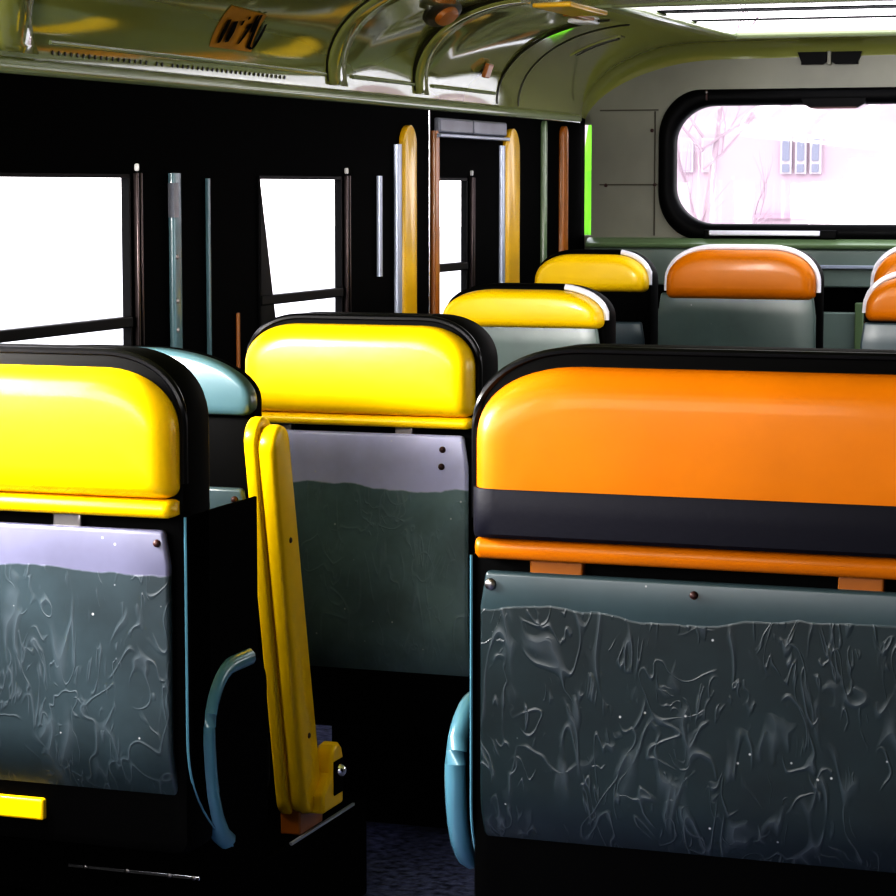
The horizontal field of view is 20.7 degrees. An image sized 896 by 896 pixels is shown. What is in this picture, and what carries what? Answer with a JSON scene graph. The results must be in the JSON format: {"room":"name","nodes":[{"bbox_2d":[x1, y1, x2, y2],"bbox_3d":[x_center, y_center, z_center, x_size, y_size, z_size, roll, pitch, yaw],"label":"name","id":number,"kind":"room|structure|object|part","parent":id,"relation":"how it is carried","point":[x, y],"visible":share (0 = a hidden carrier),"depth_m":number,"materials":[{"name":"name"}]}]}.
{"room":"vehicle interior","nodes":[
{"label":"vehicle interior","id":0,"kind":"room"},
{"bbox_2d":[0,73,584,371],"bbox_3d":[-1.042,0.121,3.719,0.014,1.475,8.860,2,6,19],"label":"wall","id":1,"kind":"structure","parent":0,"point":[48,124],"depth_m":5.32,"materials":[{"name":"black paint"}]},
{"bbox_2d":[0,173,132,344],"bbox_3d":[-0.897,-0.261,4.078,0.021,0.397,1.610,2,6,19],"label":"window","id":2,"kind":"structure","parent":1,"relation":"in","point":[125,322],"depth_m":4.74,"materials":[{"name":"black rubber"}]},
{"bbox_2d":[132,163,144,345],"bbox_3d":[-0.613,-0.363,4.854,0.012,0.398,0.024,2,6,19],"label":"channel","id":3,"kind":"object","parent":1,"relation":"attached to","point":[137,178],"visible":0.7,"depth_m":4.85,"materials":[{"name":"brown metal"}]},
{"bbox_2d":[168,173,182,347],"bbox_3d":[-0.556,-0.351,5.015,0.014,0.420,0.042,2,6,19],"label":"pillar edge","id":4,"kind":"object","parent":1,"relation":"attached to","point":[174,179],"visible":0.98,"depth_m":5.00,"materials":[{"name":"teal paint"}]},
{"bbox_2d":[205,178,211,354],"bbox_3d":[-0.504,-0.363,5.169,0.008,0.410,0.010,2,6,19],"label":"pillar edge","id":5,"kind":"object","parent":1,"relation":"attached to","point":[207,180],"visible":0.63,"depth_m":5.16,"materials":[{"name":"teal paint"}]},
{"bbox_2d":[236,313,239,367],"bbox_3d":[-0.456,-0.234,5.325,0.006,0.120,0.010,2,6,19],"label":"pillar edge","id":6,"kind":"object","parent":1,"relation":"attached to","point":[237,314],"visible":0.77,"depth_m":5.32,"materials":[{"name":"brown paint"}]},
{"bbox_2d":[0,55,581,122],"bbox_3d":[-1.048,-0.601,3.586,0.032,0.034,8.750,2,6,19],"label":"trim","id":7,"kind":"structure","parent":1,"relation":"attached to","point":[8,64],"depth_m":5.30,"materials":[{"name":"green metal"}]},
{"bbox_2d":[257,176,343,326],"bbox_3d":[-0.344,-0.417,5.652,0.028,0.417,0.491,2,6,19],"label":"window","id":8,"kind":"structure","parent":1,"relation":"in","point":[267,299],"depth_m":5.56,"materials":[{"name":"black rubber"}]},
{"bbox_2d":[343,168,350,311],"bbox_3d":[-0.242,-0.474,5.899,0.012,0.398,0.024,2,6,19],"label":"channel","id":9,"kind":"object","parent":1,"relation":"attached to","point":[346,178],"visible":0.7,"depth_m":5.89,"materials":[{"name":"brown metal"}]},
{"bbox_2d":[376,176,382,276],"bbox_3d":[-0.170,-0.552,6.102,0.010,0.250,0.020,2,6,19],"label":"strip","id":10,"kind":"object","parent":1,"relation":"attached to","point":[379,180],"visible":1,"depth_m":6.10,"materials":[{"name":"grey metal"}]},
{"bbox_2d":[394,144,401,312],"bbox_3d":[-0.126,-0.520,6.226,0.012,0.500,0.030,2,6,19],"label":"strip","id":11,"kind":"object","parent":1,"relation":"attached to","point":[397,147],"visible":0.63,"depth_m":6.21,"materials":[{"name":"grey metal"}]},
{"bbox_2d":[399,125,416,312],"bbox_3d":[-0.101,-0.552,6.293,0.014,0.550,0.103,2,6,19],"label":"window post","id":12,"kind":"object","parent":1,"relation":"attached to","point":[407,138],"visible":0.88,"depth_m":6.27,"materials":[{"name":"yellow paint"}]},
{"bbox_2d":[428,110,429,313],"bbox_3d":[-0.049,-0.591,6.453,0.003,0.592,0.007,2,6,19],"label":"window post","id":13,"kind":"object","parent":1,"relation":"attached to","point":[428,110],"visible":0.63,"depth_m":6.45,"materials":[{"name":"silver metal"}]},
{"bbox_2d":[431,131,439,313],"bbox_3d":[-0.032,-0.568,6.487,0.014,0.540,0.036,2,6,19],"label":"window post","id":14,"kind":"object","parent":1,"relation":"attached to","point":[435,141],"visible":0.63,"depth_m":6.47,"materials":[{"name":"brown paint"}]},
{"bbox_2d":[440,178,467,290],"bbox_3d":[0.005,-0.531,6.627,0.021,0.397,0.256,2,6,19],"label":"window","id":15,"kind":"structure","parent":1,"relation":"in","point":[463,265],"depth_m":6.73,"materials":[{"name":"black metal"}]},
{"bbox_2d":[434,117,509,140],"bbox_3d":[0.068,-0.874,6.723,0.026,0.052,0.590,2,6,19],"label":"vent panel","id":16,"kind":"object","parent":1,"relation":"attached to","point":[455,127],"visible":1,"depth_m":6.68,"materials":[{"name":"grey metal"}]},
{"bbox_2d":[469,170,474,287],"bbox_3d":[0.066,-0.567,6.772,0.012,0.398,0.024,2,6,19],"label":"channel","id":17,"kind":"object","parent":1,"relation":"attached to","point":[471,179],"visible":0.67,"depth_m":6.76,"materials":[{"name":"grey metal"}]},
{"bbox_2d":[499,146,504,282],"bbox_3d":[0.155,-0.610,7.022,0.012,0.510,0.027,2,6,19],"label":"strip","id":18,"kind":"object","parent":1,"relation":"attached to","point":[501,148],"visible":0.63,"depth_m":7.01,"materials":[{"name":"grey metal"}]},
{"bbox_2d":[503,129,519,282],"bbox_3d":[0.184,-0.643,7.098,0.014,0.560,0.135,2,6,19],"label":"window post","id":19,"kind":"object","parent":1,"relation":"attached to","point":[512,147],"visible":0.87,"depth_m":7.08,"materials":[{"name":"yellow paint"}]},
{"bbox_2d":[540,121,547,263],"bbox_3d":[0.290,-0.689,7.394,0.014,0.590,0.030,2,6,19],"label":"window post","id":20,"kind":"object","parent":1,"relation":"attached to","point":[544,128],"visible":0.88,"depth_m":7.37,"materials":[{"name":"metal"}]},
{"bbox_2d":[558,126,568,251],"bbox_3d":[0.359,-0.705,7.589,0.014,0.580,0.065,2,6,19],"label":"window post","id":21,"kind":"object","parent":1,"relation":"attached to","point":[563,133],"visible":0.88,"depth_m":7.56,"materials":[{"name":"brown paint"}]},
{"bbox_2d":[315,724,474,895],"bbox_3d":[0.167,0.924,3.376,2.650,0.050,8.940,2,6,19],"label":"floor","id":22,"kind":"structure","parent":0,"point":[402,859],"depth_m":4.57,"materials":[{"name":"blue carpet"}]},
{"bbox_2d":[0,343,269,895],"bbox_3d":[-0.599,0.259,3.702,0.604,0.844,0.380,2,6,19],"label":"seat","id":23,"kind":"object","parent":22,"relation":"on","point":[133,682],"depth_m":3.51,"materials":[{"name":"black plastic"}]},
{"bbox_2d":[0,794,45,819],"bbox_3d":[-0.725,0.596,3.652,0.302,0.184,0.050,2,6,19],"label":"bracket","id":24,"kind":"object","parent":23,"relation":"attached to","point":[15,806],"visible":0.54,"depth_m":3.58,"materials":[{"name":"yellow plastic"}]},
{"bbox_3d":[-0.638,0.339,3.619,0.561,0.479,0.120,2,6,19],"label":"panel","id":25,"kind":"part","parent":23,"relation":"part of","materials":[{"name":"grey plastic"}]},
{"bbox_3d":[-0.472,0.637,3.684,0.220,0.008,0.010,2,6,19],"label":"metal strip","id":26,"kind":"part","parent":23,"relation":"part of","materials":[{"name":"silver metal"}]},
{"bbox_3d":[-0.320,0.449,3.652,0.024,0.260,0.200,2,6,19],"label":"plate","id":27,"kind":"part","parent":23,"relation":"part of","materials":[{"name":"black paint"}]},
{"bbox_2d":[83,344,275,798],"bbox_3d":[-0.490,0.220,4.214,0.494,0.812,0.376,2,6,19],"label":"seat","id":28,"kind":"object","parent":22,"relation":"on","point":[232,396],"visible":0.21,"depth_m":3.96,"materials":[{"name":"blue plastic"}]},
{"bbox_3d":[-0.534,0.124,4.075,0.492,0.592,0.047,2,6,19],"label":"backrest","id":29,"kind":"part","parent":28,"relation":"part of","materials":[{"name":"black plastic"}]},
{"bbox_3d":[-0.528,0.236,4.110,0.478,0.373,0.140,2,6,19],"label":"panel","id":30,"kind":"part","parent":28,"relation":"part of","materials":[{"name":"grey plastic"}]},
{"bbox_2d":[0,794,366,895],"bbox_3d":[-0.726,0.775,3.679,0.654,0.182,1.665,2,6,19],"label":"plinth","id":31,"kind":"object","parent":22,"relation":"on","point":[328,859],"visible":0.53,"depth_m":4.14,"materials":[{"name":"black paint"}]},
{"bbox_2d":[244,416,346,834],"bbox_3d":[-0.244,0.294,4.009,0.084,0.706,0.248,2,6,19],"label":"armrest","id":32,"kind":"object","parent":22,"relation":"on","point":[308,778],"visible":1,"depth_m":3.97,"materials":[{"name":"yellow plastic"}]},
{"bbox_3d":[-0.184,0.552,4.120,0.003,0.058,0.040,2,6,19],"label":"hinge plate","id":33,"kind":"part","parent":32,"relation":"part of","materials":[{"name":"black paint"}]},
{"bbox_2d":[245,312,497,827],"bbox_3d":[-0.063,0.248,4.640,0.450,1.028,0.650,2,6,19],"label":"seat","id":34,"kind":"object","parent":22,"relation":"on","point":[375,410],"visible":0.69,"depth_m":4.34,"materials":[{"name":"black plastic"}]},
{"bbox_3d":[-0.140,0.236,4.427,0.416,0.544,0.140,2,6,19],"label":"panel","id":35,"kind":"part","parent":34,"relation":"part of","materials":[{"name":"grey plastic"}]},
{"bbox_2d":[443,283,615,370],"bbox_3d":[0.247,0.106,5.977,0.407,1.028,0.510,2,6,19],"label":"seat","id":36,"kind":"object","parent":22,"relation":"on","point":[521,319],"visible":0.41,"depth_m":5.70,"materials":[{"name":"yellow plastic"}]},
{"bbox_3d":[0.196,-0.077,5.812,0.406,0.626,0.097,2,6,19],"label":"backrest","id":37,"kind":"part","parent":36,"relation":"part of","materials":[{"name":"black plastic"}]},
{"bbox_3d":[0.191,-0.033,5.817,0.386,0.546,0.140,2,6,19],"label":"panel","id":38,"kind":"part","parent":36,"relation":"part of","materials":[{"name":"grey plastic"}]},
{"bbox_2d":[535,249,657,344],"bbox_3d":[0.472,-0.038,7.088,0.343,1.080,0.510,2,6,19],"label":"seat","id":39,"kind":"object","parent":22,"relation":"on","point":[628,279],"visible":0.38,"depth_m":6.81,"materials":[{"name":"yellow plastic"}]},
{"bbox_3d":[0.419,-0.120,6.933,0.313,0.484,0.140,2,6,19],"label":"panel","id":40,"kind":"part","parent":39,"relation":"part of","materials":[{"name":"grey plastic"}]},
{"bbox_2d":[444,344,895,895],"bbox_3d":[0.453,0.364,3.506,0.831,1.036,0.526,2,6,19],"label":"seat","id":41,"kind":"object","parent":22,"relation":"on","point":[683,562],"visible":1,"depth_m":3.29,"materials":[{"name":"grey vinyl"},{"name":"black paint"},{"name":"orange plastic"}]},
{"bbox_3d":[0.043,0.477,3.559,0.024,0.230,0.200,2,6,19],"label":"plate","id":42,"kind":"part","parent":41,"relation":"part of","materials":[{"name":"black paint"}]},
{"bbox_3d":[0.425,0.419,3.375,0.746,0.494,0.180,2,6,19],"label":"panel","id":43,"kind":"part","parent":41,"relation":"part of","materials":[{"name":"grey plastic"}]},
{"bbox_2d":[590,247,888,348],"bbox_3d":[1.633,-0.076,7.441,2.500,1.041,0.059,2,6,19],"label":"wall panel","id":44,"kind":"object","parent":22,"relation":"on","point":[847,273],"visible":0.18,"depth_m":7.55,"materials":[{"name":"green metal"}]},
{"bbox_3d":[1.636,-0.537,7.399,2.500,0.116,0.044,2,6,19],"label":"panel","id":45,"kind":"part","parent":44,"relation":"part of","materials":[{"name":"green metal"}]},
{"bbox_3d":[1.637,0.018,7.463,2.500,0.849,0.034,2,6,19],"label":"panel","id":46,"kind":"part","parent":44,"relation":"part of","materials":[{"name":"green metal"}]},
{"bbox_3d":[1.494,-0.544,7.419,0.870,0.012,0.010,2,6,19],"label":"rail","id":47,"kind":"part","parent":44,"relation":"part of","materials":[{"name":"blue metal"}]},
{"bbox_3d":[1.263,-0.247,7.535,0.027,0.400,0.024,2,6,19],"label":"post","id":48,"kind":"part","parent":44,"relation":"part of","materials":[{"name":"green metal"}]},
{"bbox_2d":[658,244,823,347],"bbox_3d":[0.858,-0.026,6.884,0.445,1.098,0.510,2,6,19],"label":"seat","id":49,"kind":"object","parent":22,"relation":"on","point":[744,295],"visible":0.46,"depth_m":6.62,"materials":[{"name":"grey-green vinyl"},{"name":"orange plastic"},{"name":"white enamel"}]},
{"bbox_3d":[0.802,-0.142,6.727,0.436,0.569,0.140,2,6,19],"label":"panel","id":50,"kind":"part","parent":49,"relation":"part of","materials":[{"name":"grey plastic"}]},
{"bbox_2d":[860,272,895,349],"bbox_3d":[1.314,0.060,6.311,0.443,1.049,0.500,2,6,19],"label":"seat","id":51,"kind":"object","parent":22,"relation":"on","point":[879,302],"visible":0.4,"depth_m":6.11,"materials":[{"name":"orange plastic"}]},
{"bbox_3d":[1.264,-0.056,6.157,0.442,0.519,0.140,2,6,19],"label":"panel","id":52,"kind":"part","parent":51,"relation":"part of","materials":[{"name":"grey plastic"}]},
{"bbox_3d":[1.264,-0.122,6.146,0.438,0.645,0.087,2,6,19],"label":"backrest","id":53,"kind":"part","parent":51,"relation":"part of","materials":[{"name":"orange plastic"}]},
{"bbox_2d":[870,247,895,285],"bbox_3d":[1.436,-0.030,6.898,0.445,1.104,0.500,2,6,19],"label":"seat","id":54,"kind":"object","parent":22,"relation":"on","point":[886,264],"visible":0.18,"depth_m":6.69,"materials":[{"name":"orange plastic"}]},
{"bbox_2d":[0,0,895,118],"bbox_3d":[0.166,-0.680,3.206,2.553,0.242,8.860,2,6,19],"label":"ceiling","id":55,"kind":"structure","parent":0,"point":[375,46],"depth_m":5.95,"materials":[{"name":"green paint"}]},
{"bbox_2d":[209,6,266,51],"bbox_3d":[-0.433,-0.879,5.147,0.078,0.079,0.271,2,6,19],"label":"sticker","id":56,"kind":"object","parent":55,"relation":"attached to","point":[237,29],"visible":1,"depth_m":5.14,"materials":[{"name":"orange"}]},
{"bbox_2d":[423,5,461,26],"bbox_3d":[-0.012,-1.047,5.885,0.072,0.070,0.200,2,6,19],"label":"ceiling lamp","id":57,"kind":"object","parent":55,"relation":"attached to","point":[439,15],"visible":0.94,"depth_m":5.84,"materials":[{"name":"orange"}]},
{"bbox_2d":[481,63,493,77],"bbox_3d":[0.109,-1.036,6.728,0.023,0.040,0.044,2,6,19],"label":"tab","id":58,"kind":"object","parent":55,"relation":"attached to","point":[488,68],"visible":1,"depth_m":6.71,"materials":[{"name":"brown paint"}]},
{"bbox_2d":[532,4,606,24],"bbox_3d":[0.342,-1.126,6.361,0.140,0.014,0.634,1,6,12],"label":"bracket","id":59,"kind":"object","parent":55,"relation":"attached to","point":[569,10],"visible":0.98,"depth_m":6.25,"materials":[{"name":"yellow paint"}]},
{"bbox_3d":[0.312,-1.113,6.222,0.100,0.010,0.340,2,6,19],"label":"orange plate","id":60,"kind":"part","parent":59,"relation":"part of","materials":[{"name":"yellow paint"}]},
{"bbox_3d":[0.346,-1.140,6.484,0.030,0.007,0.200,2,6,19],"label":"arm","id":61,"kind":"part","parent":59,"relation":"part of","materials":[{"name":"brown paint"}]},
{"bbox_2d":[568,20,599,24],"bbox_3d":[0.367,-1.153,6.624,0.065,0.012,0.100,2,6,19],"label":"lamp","id":62,"kind":"object","parent":59,"relation":"attached to","point":[578,22],"depth_m":6.59,"materials":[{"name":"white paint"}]},
{"bbox_2d":[570,36,624,56],"bbox_3d":[0.437,-1.178,7.182,0.157,0.057,0.047,2,6,19],"label":"ceiling vent","id":63,"kind":"object","parent":55,"relation":"in","point":[592,46],"visible":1,"depth_m":7.17,"materials":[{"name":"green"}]},
{"bbox_2d":[594,0,895,39],"bbox_3d":[1.356,-1.160,6.550,1.601,0.028,1.450,2,6,19],"label":"ceiling light","id":64,"kind":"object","parent":55,"relation":"attached to","point":[662,17],"depth_m":6.63,"materials":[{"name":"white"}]},
{"bbox_2d":[584,55,895,311],"bbox_3d":[1.621,-0.400,7.463,2.600,1.720,0.044,2,6,19],"label":"wall","id":65,"kind":"structure","parent":0,"point":[626,121],"depth_m":7.74,"materials":[{"name":"grey paint"}]},
{"bbox_2d":[585,237,895,249],"bbox_3d":[1.639,-0.611,7.385,2.530,0.032,0.056,2,6,19],"label":"trim","id":66,"kind":"structure","parent":65,"relation":"attached to","point":[599,242],"depth_m":7.63,"materials":[{"name":"green paint"}]},
{"bbox_2d":[704,230,836,238],"bbox_3d":[1.002,-0.664,7.612,0.415,0.026,0.038,2,6,19],"label":"bar","id":67,"kind":"object","parent":66,"relation":"on","point":[824,234],"visible":1,"depth_m":7.59,"materials":[{"name":"white metal"}]},
{"bbox_2d":[658,87,895,239],"bbox_3d":[1.640,-0.857,7.394,2.060,0.467,0.050,2,6,19],"label":"window","id":68,"kind":"structure","parent":65,"relation":"in","point":[687,104],"depth_m":7.63,"materials":[{"name":"black rubber"}]},
{"bbox_2d":[802,98,866,108],"bbox_3d":[1.184,-1.056,7.506,0.200,0.032,0.026,2,6,19],"label":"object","id":69,"kind":"structure","parent":68,"relation":"attached to","point":[813,103],"depth_m":7.50,"materials":[{"name":"black rubber"}]},
{"bbox_2d":[798,51,861,64],"bbox_3d":[1.174,-1.197,7.521,0.198,0.042,0.034,2,6,19],"label":"air vent","id":70,"kind":"object","parent":65,"relation":"in","point":[840,57],"visible":1,"depth_m":7.50,"materials":[{"name":"black plastic"}]},
{"bbox_2d":[798,52,826,64],"bbox_3d":[1.123,-1.199,7.539,0.090,0.038,0.032,2,6,19],"label":"grille","id":71,"kind":"object","parent":70,"relation":"attached to","point":[807,58],"depth_m":7.52,"materials":[{"name":"black plastic"}]},
{"bbox_2d":[832,51,861,63],"bbox_3d":[1.224,-1.195,7.504,0.092,0.038,0.032,2,6,19],"label":"grille","id":72,"kind":"object","parent":70,"relation":"attached to","point":[840,57],"depth_m":7.49,"materials":[{"name":"black plastic"}]},
{"label":"outside","id":73,"kind":"structure","parent":0,"visible":0},
{"bbox_2d":[0,224,460,344],"bbox_3d":[9.965,-0.949,28.355,180.000,0.100,180.000,2,6,19],"label":"ground","id":74,"kind":"structure","parent":73,"point":[50,274],"depth_m":58.24,"materials":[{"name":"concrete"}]},
{"bbox_2d":[584,125,591,234],"bbox_3d":[0.623,-0.209,9.992,0.459,2.306,0.466,2,6,19],"label":"hedge","id":75,"kind":"object","parent":74,"relation":"on","point":[588,145],"visible":0.02,"depth_m":9.78,"materials":[{"name":"green plant"}]},
{"bbox_2d":[677,4,775,223],"bbox_3d":[1.959,-1.861,19.265,1.261,3.637,0.676,-1,6,-5],"label":"bare tree","id":76,"kind":"object","parent":74,"relation":"on","point":[707,212],"visible":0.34,"depth_m":19.29,"materials":[{"name":"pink plant"}]},
{"bbox_2d":[585,104,895,224],"bbox_3d":[23.440,-5.810,54.966,42.500,3.950,8.160,2,6,19],"label":"building","id":77,"kind":"structure","parent":74,"relation":"on","point":[829,166],"depth_m":56.14,"materials":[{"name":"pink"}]},
{"bbox_3d":[5.541,-6.793,56.882,0.200,0.700,0.060,2,6,19],"label":"pane","id":78,"kind":"part","parent":77,"relation":"part of","materials":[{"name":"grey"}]},
{"bbox_3d":[6.013,-6.776,56.717,0.200,0.700,0.060,2,6,19],"label":"pane","id":79,"kind":"part","parent":77,"relation":"part of","materials":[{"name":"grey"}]},
{"bbox_3d":[7.739,-6.413,56.145,0.160,0.180,0.060,2,6,19],"label":"pane","id":80,"kind":"part","parent":77,"relation":"part of","materials":[{"name":"grey"}]},
{"bbox_3d":[7.739,-6.831,56.100,0.160,0.500,0.060,2,6,19],"label":"pane","id":81,"kind":"part","parent":77,"relation":"part of","materials":[{"name":"grey"}]},
{"bbox_3d":[8.060,-6.401,56.032,0.160,0.180,0.060,2,6,19],"label":"pane","id":82,"kind":"part","parent":77,"relation":"part of","materials":[{"name":"grey"}]},
{"bbox_3d":[8.060,-6.819,55.988,0.160,0.500,0.060,2,6,19],"label":"pane","id":83,"kind":"part","parent":77,"relation":"part of","materials":[{"name":"grey"}]},
{"bbox_3d":[8.380,-6.389,55.920,0.160,0.180,0.060,2,6,19],"label":"pane","id":84,"kind":"part","parent":77,"relation":"part of","materials":[{"name":"grey"}]},
{"bbox_3d":[8.380,-6.807,55.876,0.160,0.500,0.060,2,6,19],"label":"pane","id":85,"kind":"part","parent":77,"relation":"part of","materials":[{"name":"grey"}]},
{"bbox_3d":[5.937,-5.064,56.984,8.200,0.800,0.150,2,6,19],"label":"cornice","id":86,"kind":"part","parent":77,"relation":"part of","materials":[{"name":"white"}]}
]}

